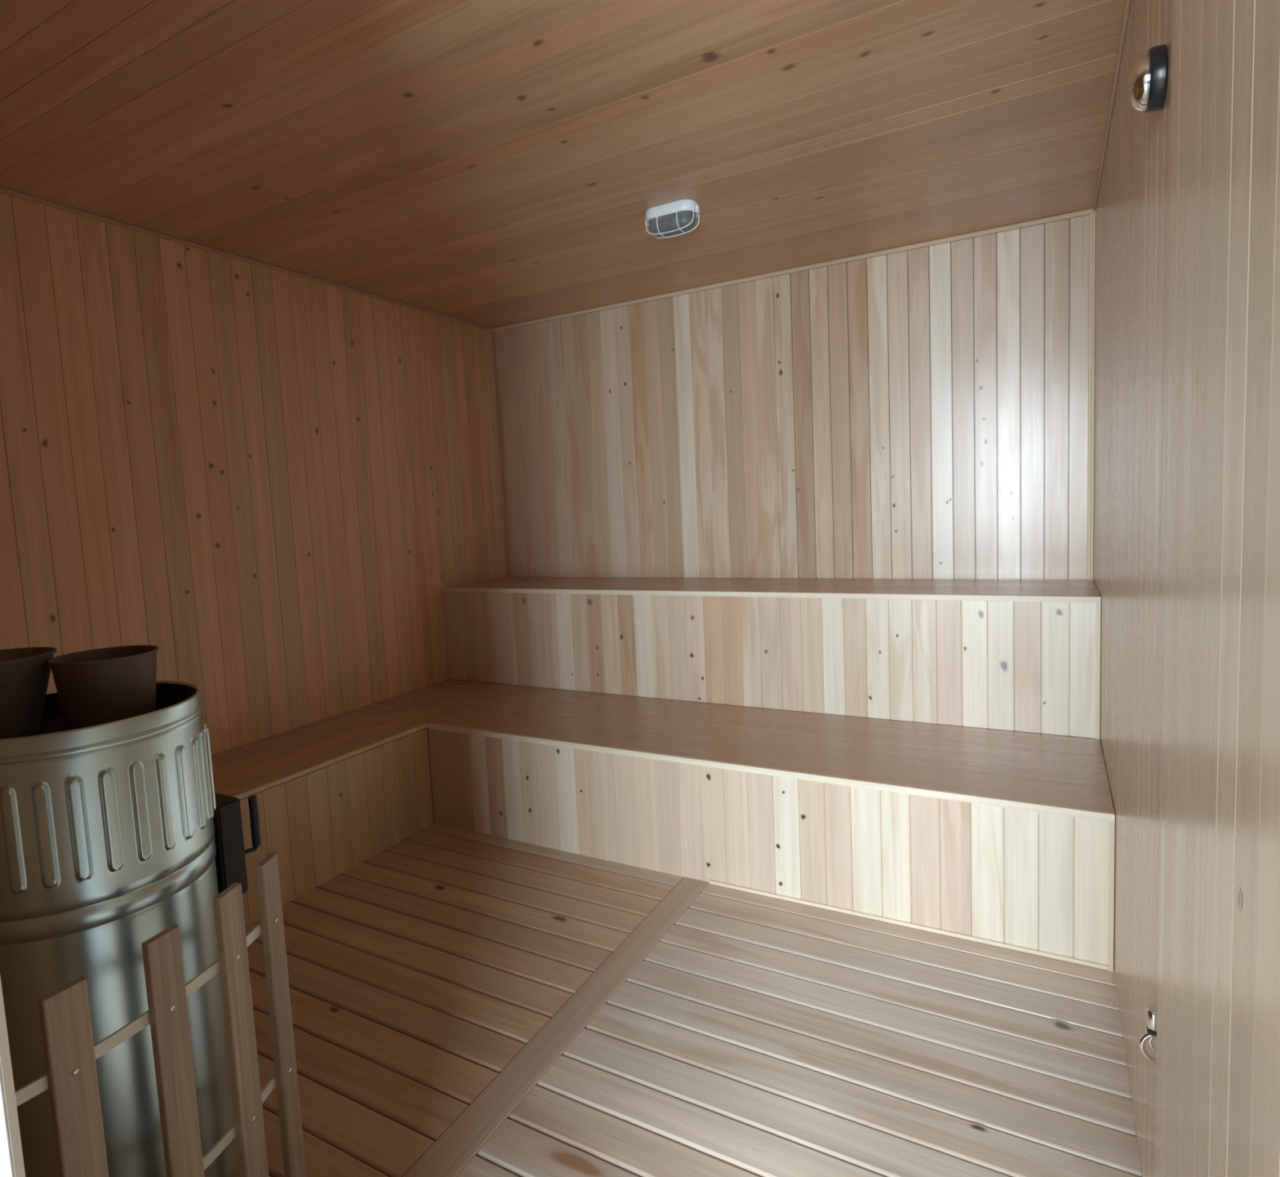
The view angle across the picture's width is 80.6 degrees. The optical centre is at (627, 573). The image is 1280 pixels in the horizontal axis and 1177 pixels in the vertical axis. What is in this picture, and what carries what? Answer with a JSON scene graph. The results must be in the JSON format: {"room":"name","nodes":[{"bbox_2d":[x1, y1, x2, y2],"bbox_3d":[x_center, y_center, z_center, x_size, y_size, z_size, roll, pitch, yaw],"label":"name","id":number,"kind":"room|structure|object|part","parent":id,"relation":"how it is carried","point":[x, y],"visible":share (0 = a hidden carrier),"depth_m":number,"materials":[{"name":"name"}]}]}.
{"room":"sauna","nodes":[
{"label":"sauna","id":0,"kind":"room"},
{"bbox_2d":[0,192,514,772],"bbox_3d":[-1.634,-0.069,3.099,0.121,2.634,3.670,0,6,29],"label":"wall","id":1,"kind":"structure","parent":0,"point":[273,482],"depth_m":3.06,"materials":[{"name":"brown wood"}]},
{"bbox_2d":[0,186,493,331],"bbox_3d":[-1.631,-1.273,2.966,0.012,0.016,3.438,0,6,29],"label":"trim","id":2,"kind":"structure","parent":1,"relation":"attached to","point":[2,190],"depth_m":2.95,"materials":[{"name":"brown wood"}]},
{"bbox_2d":[492,331,509,577],"bbox_3d":[-0.757,-0.706,4.528,0.014,1.457,0.013,0,6,29],"label":"trim","id":3,"kind":"structure","parent":1,"relation":"attached to","point":[493,332],"depth_m":4.52,"materials":[{"name":"brown wood"}]},
{"bbox_2d":[0,0,1125,328],"bbox_3d":[-0.316,-1.337,2.218,3.238,0.120,3.670,0,6,29],"label":"ceiling","id":4,"kind":"structure","parent":0,"point":[490,163],"depth_m":2.16,"materials":[{"name":"brown wood"}]},
{"bbox_2d":[644,199,699,238],"bbox_3d":[0.167,-1.302,2.787,0.215,0.093,0.105,0,6,29],"label":"ceiling lamp","id":5,"kind":"object","parent":4,"relation":"attached to","point":[677,217],"visible":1,"depth_m":2.75,"materials":[{"name":"white plastic"}]},
{"bbox_3d":[0.167,-1.291,2.788,0.181,0.056,0.081,0,6,29],"label":"glass","id":6,"kind":"part","parent":5,"relation":"part of","materials":[{"name":"grey"}]},
{"bbox_2d":[231,772,1142,1176],"bbox_3d":[-0.196,1.203,2.440,3.238,0.122,3.670,0,6,29],"label":"floor","id":7,"kind":"structure","parent":0,"point":[464,1003],"depth_m":1.92,"materials":[{"name":"beige wood"}]},
{"bbox_2d":[0,680,261,1176],"bbox_3d":[-0.979,0.750,1.427,0.422,1.030,0.467,-3,5,1],"label":"stove","id":8,"kind":"object","parent":7,"relation":"on","point":[114,835],"visible":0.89,"depth_m":1.25,"materials":[{"name":"silver metal"}]},
{"bbox_2d":[0,647,56,739],"bbox_3d":[-1.121,0.222,1.343,0.182,0.151,0.182,0,6,29],"label":"bucket","id":9,"kind":"object","parent":8,"relation":"on","point":[24,673],"visible":0.93,"depth_m":1.32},
{"bbox_3d":[-1.001,0.297,1.365,0.381,0.012,0.381,0,6,29],"label":"plate","id":10,"kind":"part","parent":8,"relation":"part of","materials":[{"name":"metal"}]},
{"bbox_2d":[47,644,159,730],"bbox_3d":[-0.952,0.216,1.386,0.168,0.140,0.168,0,6,29],"label":"bucket","id":11,"kind":"object","parent":8,"relation":"on","point":[101,686],"visible":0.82,"depth_m":1.33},
{"bbox_3d":[-0.882,0.558,1.577,0.200,0.200,0.054,0,6,29],"label":"firebox door","id":12,"kind":"part","parent":8,"relation":"part of","materials":[{"name":"black metal"}]},
{"bbox_3d":[-0.795,0.529,1.577,0.020,0.115,0.054,0,6,29],"label":"door handle","id":13,"kind":"part","parent":8,"relation":"part of","materials":[{"name":"black metal"}]},
{"bbox_2d":[14,852,306,1176],"bbox_3d":[-0.756,0.924,1.230,0.074,0.700,0.589,-1,5,19],"label":"guard","id":14,"kind":"object","parent":7,"relation":"on","point":[71,1054],"visible":0.99,"depth_m":1.23,"materials":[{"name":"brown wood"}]},
{"bbox_3d":[-0.773,0.699,1.212,0.053,0.020,0.580,-1,5,20],"label":"rail","id":15,"kind":"part","parent":14,"relation":"part of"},
{"bbox_3d":[-0.759,1.008,1.239,0.053,0.020,0.580,-1,5,20],"label":"rail","id":16,"kind":"part","parent":14,"relation":"part of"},
{"bbox_2d":[211,712,433,925],"bbox_3d":[-1.490,0.956,2.700,0.520,0.450,1.674,0,6,29],"label":"bench","id":17,"kind":"object","parent":7,"relation":"on","point":[333,793],"visible":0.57,"depth_m":2.91,"materials":[{"name":"brown wood"}]},
{"bbox_3d":[-1.504,0.743,2.684,0.511,0.022,1.674,0,6,29],"label":"seat","id":18,"kind":"part","parent":17,"relation":"part of","materials":[{"name":"brown wood"}]},
{"bbox_3d":[-1.278,0.741,2.554,0.008,0.015,1.668,0,6,29],"label":"edge trim","id":19,"kind":"part","parent":17,"relation":"part of","materials":[{"name":"brown wood"}]},
{"bbox_2d":[346,679,1115,971],"bbox_3d":[0.182,0.841,3.115,3.034,0.450,0.712,0,6,29],"label":"bench","id":20,"kind":"object","parent":7,"relation":"on","point":[1005,839],"visible":1,"depth_m":2.59,"materials":[{"name":"brown wood"}]},
{"bbox_3d":[0.175,0.627,3.102,3.034,0.022,0.701,0,6,29],"label":"seat","id":21,"kind":"part","parent":20,"relation":"part of","materials":[{"name":"brown wood"}]},
{"bbox_2d":[442,577,1101,739],"bbox_3d":[0.471,0.301,3.630,3.034,0.507,0.573,0,6,29],"label":"bench","id":22,"kind":"object","parent":20,"relation":"on","point":[1024,655],"visible":1,"depth_m":3.17,"materials":[{"name":"brown wood"}]},
{"bbox_3d":[0.461,0.060,3.611,3.034,0.022,0.566,0,6,29],"label":"seat","id":23,"kind":"part","parent":22,"relation":"part of","materials":[{"name":"brown wood"}]},
{"bbox_3d":[0.814,1.094,2.387,1.192,0.012,0.011,0,6,29],"label":"foot molding","id":24,"kind":"part","parent":20,"relation":"part of","materials":[{"name":"brown wood"}]},
{"bbox_2d":[494,214,1092,738],"bbox_3d":[0.616,-0.244,3.888,3.238,2.634,0.121,0,6,29],"label":"wall","id":25,"kind":"structure","parent":0,"point":[920,413],"depth_m":3.59,"materials":[{"name":"brown wood"}]},
{"bbox_2d":[491,208,1096,332],"bbox_3d":[0.527,-1.438,3.724,3.038,0.020,0.017,0,6,29],"label":"trim","id":26,"kind":"structure","parent":25,"relation":"attached to","point":[1085,212],"depth_m":3.50,"materials":[{"name":"brown wood"}]},
{"bbox_2d":[1087,213,1095,579],"bbox_3d":[1.878,-0.701,3.053,0.022,1.457,0.015,0,6,29],"label":"trim","id":27,"kind":"structure","parent":25,"relation":"attached to","point":[1091,216],"depth_m":3.05,"materials":[{"name":"brown wood"}]},
{"bbox_2d":[1092,0,1172,1176],"bbox_3d":[1.122,-0.064,1.558,0.120,2.634,3.670,0,6,29],"label":"wall","id":28,"kind":"structure","parent":0,"point":[1132,212],"depth_m":1.62,"materials":[{"name":"brown wood"}]},
{"bbox_2d":[1093,0,1131,211],"bbox_3d":[1.010,-1.269,1.487,0.010,0.014,3.434,0,6,29],"label":"trim","id":29,"kind":"structure","parent":28,"relation":"attached to","point":[1127,3],"depth_m":2.08,"materials":[{"name":"brown wood"}]},
{"bbox_2d":[1138,1006,1157,1065],"bbox_3d":[0.814,0.716,1.169,0.035,0.094,0.042,0,6,29],"label":"hook","id":30,"kind":"object","parent":28,"relation":"attached to","point":[1151,1020],"depth_m":1.17,"materials":[{"name":"silver metal"}]},
{"bbox_2d":[1128,44,1168,114],"bbox_3d":[0.834,-0.789,1.212,0.047,0.093,0.093,0,6,29],"label":"thermometer","id":31,"kind":"object","parent":28,"relation":"attached to","point":[1148,82],"visible":1,"depth_m":1.18,"materials":[{"name":"metal"}]},
{"bbox_2d":[1154,0,1279,1176],"bbox_3d":[0.446,0.220,0.526,0.033,2.092,0.824,0,6,29],"label":"door","id":32,"kind":"structure","parent":28,"relation":"in","point":[1218,1065],"depth_m":0.58,"materials":[{"name":"brown wood"}]},
{"bbox_3d":[-1.118,0.108,0.787,3.238,2.634,0.120,0,6,29],"label":"wall","id":33,"kind":"structure","parent":0,"visible":0},
{"bbox_2d":[0,1068,13,1176],"bbox_3d":[-0.429,0.266,0.419,0.015,2.120,0.119,0,6,29],"label":"trim","id":34,"kind":"structure","parent":33,"relation":"attached to","point":[6,1160],"depth_m":0.47,"materials":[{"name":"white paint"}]},
{"bbox_2d":[0,976,25,1176],"bbox_3d":[-0.401,0.260,0.474,0.020,2.120,0.005,0,6,29],"label":"trim","id":35,"kind":"structure","parent":33,"relation":"attached to","point":[6,1067],"depth_m":0.47,"materials":[{"name":"brown wood"}]}
]}

